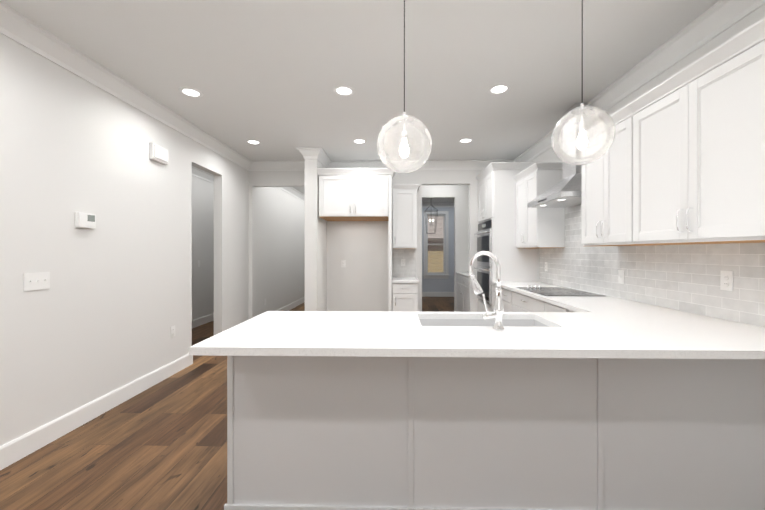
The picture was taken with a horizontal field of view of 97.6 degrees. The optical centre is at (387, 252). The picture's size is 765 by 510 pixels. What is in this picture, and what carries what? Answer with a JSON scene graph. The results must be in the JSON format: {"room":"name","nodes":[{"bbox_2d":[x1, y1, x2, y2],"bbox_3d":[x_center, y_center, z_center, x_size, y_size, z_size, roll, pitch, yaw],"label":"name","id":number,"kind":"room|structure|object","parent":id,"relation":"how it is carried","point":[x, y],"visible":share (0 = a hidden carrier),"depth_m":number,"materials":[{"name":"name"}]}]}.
{"room":"kitchen","nodes":[
{"label":"kitchen","id":0,"kind":"room"},
{"bbox_2d":[0,33,319,445],"bbox_3d":[-2.373,-0.080,3.820,0.140,2.800,13.340,0,0,1],"label":"wall","id":1,"kind":"structure","parent":0,"point":[130,282],"depth_m":2.72,"materials":[{"name":"paint"}]},
{"bbox_2d":[23,272,49,290],"bbox_3d":[-2.348,0.192,2.251,0.017,0.116,0.162,0,0,1],"label":"switch plate","id":2,"kind":"object","parent":1,"relation":"attached to","point":[36,281],"visible":1,"depth_m":2.24,"materials":[{"name":"white plastic"}]},
{"bbox_2d":[75,212,95,228],"bbox_3d":[-2.334,-0.248,2.594,0.031,0.120,0.150,0,0,1],"label":"thermostat","id":3,"kind":"object","parent":1,"relation":"attached to","point":[86,220],"visible":1,"depth_m":2.57,"materials":[{"name":"white plastic"}]},
{"bbox_2d":[0,354,192,469],"bbox_3d":[-2.387,1.254,0.622,0.015,0.140,6.700,0,0,1],"label":"baseboard","id":4,"kind":"structure","parent":1,"relation":"attached to","point":[20,447],"depth_m":2.56,"materials":[{"name":"white wood"}]},
{"bbox_2d":[0,1,251,170],"bbox_3d":[-2.331,-1.408,1.392,0.092,0.138,8.250,0,0,1],"label":"crown molding","id":5,"kind":"structure","parent":1,"relation":"attached to","point":[15,26],"depth_m":2.66,"materials":[{"name":"white wood"}]},
{"bbox_2d":[149,143,167,164],"bbox_3d":[-2.306,-0.999,3.390,0.051,0.160,0.225,0,0,1],"label":"door chime","id":6,"kind":"object","parent":1,"relation":"attached to","point":[158,153],"visible":1,"depth_m":3.34,"materials":[{"name":"white plastic"}]},
{"bbox_2d":[170,325,174,336],"bbox_3d":[-2.323,0.854,3.629,0.008,0.116,0.072,0,0,1],"label":"outlet","id":7,"kind":"object","parent":1,"relation":"attached to","point":[172,330],"visible":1,"depth_m":3.62,"materials":[{"name":"white plastic"}]},
{"bbox_2d":[192,313,213,327],"bbox_3d":[-3.401,1.248,5.395,0.015,0.140,4.960,0,0,1],"label":"baseboard","id":8,"kind":"structure","parent":1,"relation":"attached to","point":[205,319],"depth_m":6.12,"materials":[{"name":"white wood"}]},
{"bbox_2d":[192,166,213,183],"bbox_3d":[-3.363,-1.413,5.391,0.092,0.138,4.960,0,0,1],"label":"crown molding","id":9,"kind":"structure","parent":1,"relation":"attached to","point":[201,174],"depth_m":6.08,"materials":[{"name":"white wood"}]},
{"bbox_2d":[276,297,304,310],"bbox_3d":[-2.233,1.245,7.513,0.020,0.140,5.715,0,0,1],"label":"baseboard","id":10,"kind":"structure","parent":1,"relation":"attached to","point":[294,304],"depth_m":7.88,"materials":[{"name":"white wood"}]},
{"bbox_2d":[278,187,304,201],"bbox_3d":[-2.186,-1.416,8.001,0.092,0.138,4.730,0,0,1],"label":"crown molding","id":11,"kind":"structure","parent":1,"relation":"attached to","point":[290,190],"depth_m":7.87,"materials":[{"name":"white wood"}]},
{"bbox_2d":[423,211,448,278],"bbox_3d":[1.453,-0.233,10.013,0.780,2.010,0.150,0,0,1],"label":"window","id":12,"kind":"structure","parent":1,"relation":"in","point":[445,242],"depth_m":9.97,"materials":[{"name":"white"}]},
{"bbox_2d":[428,214,443,268],"bbox_3d":[1.454,-0.292,10.029,0.460,1.704,0.042,0,0,1],"label":"window blinds","id":13,"kind":"object","parent":12,"relation":"attached to","point":[435,215],"visible":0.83,"depth_m":10.02,"materials":[{"name":"white"}]},
{"bbox_2d":[422,292,453,295],"bbox_3d":[1.217,1.242,9.987,4.430,0.140,0.015,0,0,1],"label":"baseboard","id":14,"kind":"structure","parent":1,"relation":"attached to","point":[423,293],"depth_m":9.97,"materials":[{"name":"white wood"}]},
{"bbox_2d":[422,202,453,206],"bbox_3d":[1.217,-1.418,9.945,4.430,0.138,0.092,0,0,1],"label":"crown molding","id":15,"kind":"structure","parent":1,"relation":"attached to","point":[424,204],"depth_m":9.94,"materials":[{"name":"white wood"}]},
{"bbox_2d":[0,297,453,509],"bbox_3d":[-0.054,1.370,3.771,7.300,0.100,13.700,0,0,1],"label":"floor","id":16,"kind":"structure","parent":0,"point":[161,445],"depth_m":2.17,"materials":[{"name":"brown wood"}]},
{"bbox_2d":[317,168,394,310],"bbox_3d":[-0.439,0.056,5.122,1.120,2.524,0.707,0,0,1],"label":"tall cabinet","id":17,"kind":"object","parent":16,"relation":"on","point":[355,194],"visible":0.98,"depth_m":4.82,"materials":[{"name":"white painted wood"},{"name":"raw wood"}]},
{"bbox_2d":[392,283,417,311],"bbox_3d":[0.266,0.876,5.119,0.376,0.884,0.684,0,0,1],"label":"base cabinet","id":18,"kind":"object","parent":16,"relation":"on","point":[404,296],"visible":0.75,"depth_m":4.82,"materials":[{"name":"white wood"}]},
{"bbox_2d":[392,277,418,282],"bbox_3d":[0.270,0.416,5.129,0.385,0.035,0.662,0,0,1],"label":"countertop","id":19,"kind":"structure","parent":18,"relation":"on","point":[405,280],"depth_m":4.80,"materials":[{"name":"white stone"}]},
{"bbox_2d":[456,274,468,311],"bbox_3d":[1.670,0.875,6.173,0.652,0.884,1.180,0,0,1],"label":"base cabinet","id":20,"kind":"object","parent":16,"relation":"on","point":[462,293],"visible":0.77,"depth_m":6.15,"materials":[{"name":"white wood"}]},
{"bbox_2d":[456,272,468,277],"bbox_3d":[1.688,0.415,6.170,0.618,0.035,1.195,0,0,1],"label":"countertop","id":21,"kind":"structure","parent":20,"relation":"on","point":[465,274],"depth_m":6.36,"materials":[{"name":"white stone"}]},
{"bbox_2d":[224,356,764,509],"bbox_3d":[0.600,0.880,1.964,2.837,0.884,0.614,0,0,1],"label":"base cabinet","id":22,"kind":"object","parent":16,"relation":"on","point":[386,433],"visible":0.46,"depth_m":1.67,"materials":[{"name":"white paint"}]},
{"bbox_2d":[189,310,716,358],"bbox_3d":[0.259,0.420,1.843,2.190,0.035,0.880,0,0,1],"label":"countertop","id":23,"kind":"structure","parent":22,"relation":"on","point":[605,326],"depth_m":1.57,"materials":[{"name":"white stone"}]},
{"bbox_2d":[419,319,548,326],"bbox_3d":[0.575,0.540,2.011,0.789,0.204,0.394,0,0,1],"label":"sink","id":24,"kind":"object","parent":23,"relation":"in","point":[485,322],"visible":0.04,"depth_m":2.19,"materials":[{"name":"white"}]},
{"bbox_2d":[468,251,504,330],"bbox_3d":[0.532,0.197,1.794,0.162,0.411,0.176,0,0,1],"label":"faucet","id":25,"kind":"object","parent":23,"relation":"on","point":[498,310],"visible":1,"depth_m":1.74,"materials":[{"name":"silver metal"}]},
{"bbox_2d":[491,282,764,358],"bbox_3d":[1.728,0.419,2.986,0.658,0.035,3.230,0,0,1],"label":"countertop","id":26,"kind":"structure","parent":22,"relation":"on","point":[732,339],"depth_m":1.96,"materials":[{"name":"white stone"}]},
{"bbox_2d":[517,285,604,295],"bbox_3d":[1.742,0.385,3.451,0.535,0.030,0.760,0,0,1],"label":"cooktop","id":27,"kind":"object","parent":26,"relation":"in","point":[554,291],"visible":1,"depth_m":3.39,"materials":[{"name":"black glass"}]},
{"bbox_2d":[493,285,512,311],"bbox_3d":[1.747,0.877,4.243,0.674,0.884,0.716,0,0,1],"label":"base cabinet","id":28,"kind":"object","parent":16,"relation":"on","point":[507,303],"visible":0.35,"depth_m":4.08,"materials":[{"name":"white wood"}]},
{"bbox_2d":[476,162,538,311],"bbox_3d":[1.761,0.043,4.987,0.678,2.550,0.878,0,0,1],"label":"tall cabinet","id":29,"kind":"object","parent":16,"relation":"on","point":[497,193],"visible":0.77,"depth_m":4.61,"materials":[{"name":"white wood"}]},
{"bbox_2d":[474,219,491,305],"bbox_3d":[1.430,0.139,5.022,0.098,1.210,0.749,0,0,1],"label":"wall oven","id":30,"kind":"object","parent":29,"relation":"in","point":[484,262],"visible":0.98,"depth_m":4.87,"materials":[{"name":"silver metal"}]},
{"bbox_2d":[512,291,544,311],"bbox_3d":[1.730,0.878,3.451,0.674,0.884,0.862,0,0,1],"label":"base cabinet","id":31,"kind":"object","parent":16,"relation":"on","point":[522,303],"visible":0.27,"depth_m":3.47,"materials":[{"name":"white wood"}]},
{"bbox_2d":[545,302,573,311],"bbox_3d":[1.712,0.879,2.635,0.674,0.884,0.763,0,0,1],"label":"base cabinet","id":32,"kind":"object","parent":16,"relation":"on","point":[549,307],"visible":0.04,"depth_m":2.86,"materials":[{"name":"white wood"}]},
{"bbox_2d":[0,0,718,201],"bbox_3d":[-0.054,-1.530,3.768,7.300,0.100,13.700,0,0,1],"label":"ceiling","id":33,"kind":"structure","parent":0,"point":[269,75],"depth_m":2.58,"materials":[{"name":"paint"}]},
{"bbox_2d":[179,87,202,97],"bbox_3d":[-1.809,-1.474,3.086,0.196,0.008,0.196,0,0,1],"label":"recessed light","id":34,"kind":"object","parent":33,"relation":"in","point":[190,92],"visible":1,"depth_m":3.08,"materials":[{"name":"white"}]},
{"bbox_2d":[246,139,260,144],"bbox_3d":[-1.789,-1.476,4.476,0.196,0.008,0.196,0,0,1],"label":"recessed light","id":35,"kind":"object","parent":33,"relation":"in","point":[255,142],"visible":1,"depth_m":4.47,"materials":[{"name":"white"}]},
{"bbox_2d":[333,85,354,95],"bbox_3d":[-0.395,-1.474,3.055,0.196,0.008,0.196,0,0,1],"label":"recessed light","id":36,"kind":"object","parent":33,"relation":"in","point":[342,90],"visible":1,"depth_m":3.05,"materials":[{"name":"white"}]},
{"bbox_2d":[352,139,366,143],"bbox_3d":[-0.369,-1.476,4.445,0.196,0.008,0.196,0,0,1],"label":"recessed light","id":37,"kind":"object","parent":33,"relation":"in","point":[359,141],"visible":1,"depth_m":4.45,"materials":[{"name":"white plastic"}]},
{"bbox_2d":[377,0,431,172],"bbox_3d":[0.094,-0.959,1.845,0.302,1.035,0.302,0,0,1],"label":"pendant light","id":38,"kind":"object","parent":33,"relation":"hanging from","point":[404,152],"visible":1,"depth_m":1.85,"materials":[{"name":"clear glass"}]},
{"bbox_2d":[424,206,437,233],"bbox_3d":[1.098,-0.983,8.394,0.309,1.003,0.309,0,0,1],"label":"lantern pendant light","id":39,"kind":"object","parent":33,"relation":"hanging from","point":[430,220],"visible":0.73,"depth_m":8.49,"materials":[{"name":"black metal"}]},
{"bbox_2d":[458,138,472,142],"bbox_3d":[1.035,-1.476,4.414,0.196,0.008,0.196,0,0,1],"label":"recessed light","id":40,"kind":"object","parent":33,"relation":"in","point":[465,140],"visible":1,"depth_m":4.41,"materials":[{"name":"white"}]},
{"bbox_2d":[488,84,510,93],"bbox_3d":[1.010,-1.474,3.024,0.196,0.008,0.196,0,0,1],"label":"recessed light","id":41,"kind":"object","parent":33,"relation":"in","point":[498,88],"visible":1,"depth_m":3.01,"materials":[{"name":"white plastic"}]},
{"bbox_2d":[551,0,615,164],"bbox_3d":[1.062,-0.979,1.823,0.302,0.995,0.302,0,0,1],"label":"pendant light","id":42,"kind":"object","parent":33,"relation":"hanging from","point":[605,117],"visible":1,"depth_m":1.82,"materials":[{"name":"clear glass"}]},
{"bbox_2d":[252,160,481,317],"bbox_3d":[-0.075,-0.082,5.530,4.380,2.800,0.120,0,0,1],"label":"wall","id":43,"kind":"structure","parent":0,"point":[279,218],"depth_m":5.51,"materials":[{"name":"paint"}]},
{"bbox_2d":[252,161,304,170],"bbox_3d":[-1.674,-1.413,5.458,1.006,0.138,0.092,0,0,1],"label":"crown molding","id":44,"kind":"structure","parent":43,"relation":"attached to","point":[256,165],"depth_m":5.47,"materials":[{"name":"white wood"}]},
{"bbox_2d":[296,147,311,167],"bbox_3d":[-1.219,-1.412,5.042,0.106,0.138,0.665,0,0,1],"label":"crown molding","id":45,"kind":"structure","parent":43,"relation":"attached to","point":[304,151],"depth_m":4.76,"materials":[{"name":"white wood"}]},
{"bbox_2d":[312,147,331,167],"bbox_3d":[-0.963,-1.412,5.036,0.105,0.138,0.665,0,0,1],"label":"crown molding","id":46,"kind":"structure","parent":43,"relation":"attached to","point":[318,153],"depth_m":4.91,"materials":[{"name":"white wood"}]},
{"bbox_2d":[341,260,345,266],"bbox_3d":[-0.717,0.184,5.480,0.072,0.116,0.008,0,0,1],"label":"outlet","id":47,"kind":"object","parent":43,"relation":"attached to","point":[343,263],"visible":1,"depth_m":5.48,"materials":[{"name":"white plastic"}]},
{"bbox_2d":[392,249,415,276],"bbox_3d":[0.278,0.168,5.457,0.385,0.459,0.007,0,0,1],"label":"backsplash","id":48,"kind":"structure","parent":43,"relation":"attached to","point":[408,269],"depth_m":5.45,"materials":[{"name":"tile"}]},
{"bbox_2d":[392,184,419,248],"bbox_3d":[0.295,-0.553,5.266,0.426,0.988,0.386,0,0,1],"label":"upper cabinet","id":49,"kind":"object","parent":43,"relation":"attached to","point":[404,216],"visible":1,"depth_m":5.12,"materials":[{"name":"white wood"}]},
{"bbox_2d":[332,160,511,169],"bbox_3d":[0.498,-1.413,5.410,2.987,0.138,0.092,0,0,1],"label":"crown molding","id":50,"kind":"structure","parent":43,"relation":"attached to","point":[430,164],"depth_m":5.41,"materials":[{"name":"white wood"}]},
{"bbox_2d":[530,4,764,245],"bbox_3d":[2.082,-0.077,1.297,0.120,2.800,8.490,0,0,1],"label":"wall","id":51,"kind":"structure","parent":0,"point":[549,155],"depth_m":2.31,"materials":[{"name":"paint"}]},
{"bbox_2d":[514,162,564,247],"bbox_3d":[1.901,-0.551,4.231,0.366,0.988,0.732,0,0,1],"label":"upper cabinet","id":52,"kind":"object","parent":51,"relation":"attached to","point":[540,227],"visible":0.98,"depth_m":3.92,"materials":[{"name":"white painted wood"}]},
{"bbox_2d":[527,103,595,207],"bbox_3d":[1.822,-0.993,3.427,0.472,0.968,0.760,0,0,1],"label":"range hood","id":53,"kind":"object","parent":51,"relation":"attached to","point":[565,191],"visible":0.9,"depth_m":3.32,"materials":[{"name":"silver metal"}]},
{"bbox_2d":[575,104,649,245],"bbox_3d":[1.867,-0.549,2.688,0.366,0.988,0.691,0,0,1],"label":"upper cabinet","id":54,"kind":"object","parent":51,"relation":"attached to","point":[607,201],"visible":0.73,"depth_m":2.59,"materials":[{"name":"white painted wood"}]},
{"bbox_2d":[512,0,764,161],"bbox_3d":[1.976,-1.407,1.298,0.092,0.138,8.250,0,0,1],"label":"crown molding","id":55,"kind":"structure","parent":51,"relation":"attached to","point":[714,21],"depth_m":2.36,"materials":[{"name":"white wood"}]},
{"bbox_2d":[539,204,764,327],"bbox_3d":[2.054,-0.189,2.983,0.008,1.179,3.220,0,0,1],"label":"tile backsplash","id":56,"kind":"structure","parent":51,"relation":"attached to","point":[686,278],"depth_m":2.42,"materials":[{"name":"white tile"}]},
{"bbox_2d":[618,270,623,283],"bbox_3d":[2.039,0.211,2.924,0.017,0.116,0.070,0,0,1],"label":"light switch","id":57,"kind":"object","parent":56,"relation":"attached to","point":[620,276],"visible":1,"depth_m":2.92,"materials":[{"name":"white plastic"}]},
{"bbox_2d":[720,271,732,290],"bbox_3d":[2.024,0.167,1.996,0.008,0.116,0.072,0,0,1],"label":"outlet","id":58,"kind":"object","parent":56,"relation":"attached to","point":[726,280],"visible":1,"depth_m":1.99,"materials":[{"name":"white plastic"}]},
{"bbox_2d":[628,17,764,244],"bbox_3d":[1.849,-0.548,1.870,0.366,0.988,0.940,0,0,1],"label":"upper cabinet","id":59,"kind":"object","parent":51,"relation":"attached to","point":[698,160],"visible":1,"depth_m":1.79,"materials":[{"name":"white painted wood"}]},
{"label":"outside","id":60,"kind":"structure","parent":0,"visible":0},
{"bbox_2d":[428,217,442,271],"bbox_3d":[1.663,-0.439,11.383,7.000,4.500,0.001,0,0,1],"label":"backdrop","id":61,"kind":"structure","parent":60,"point":[436,247],"depth_m":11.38,"materials":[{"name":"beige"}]}
]}

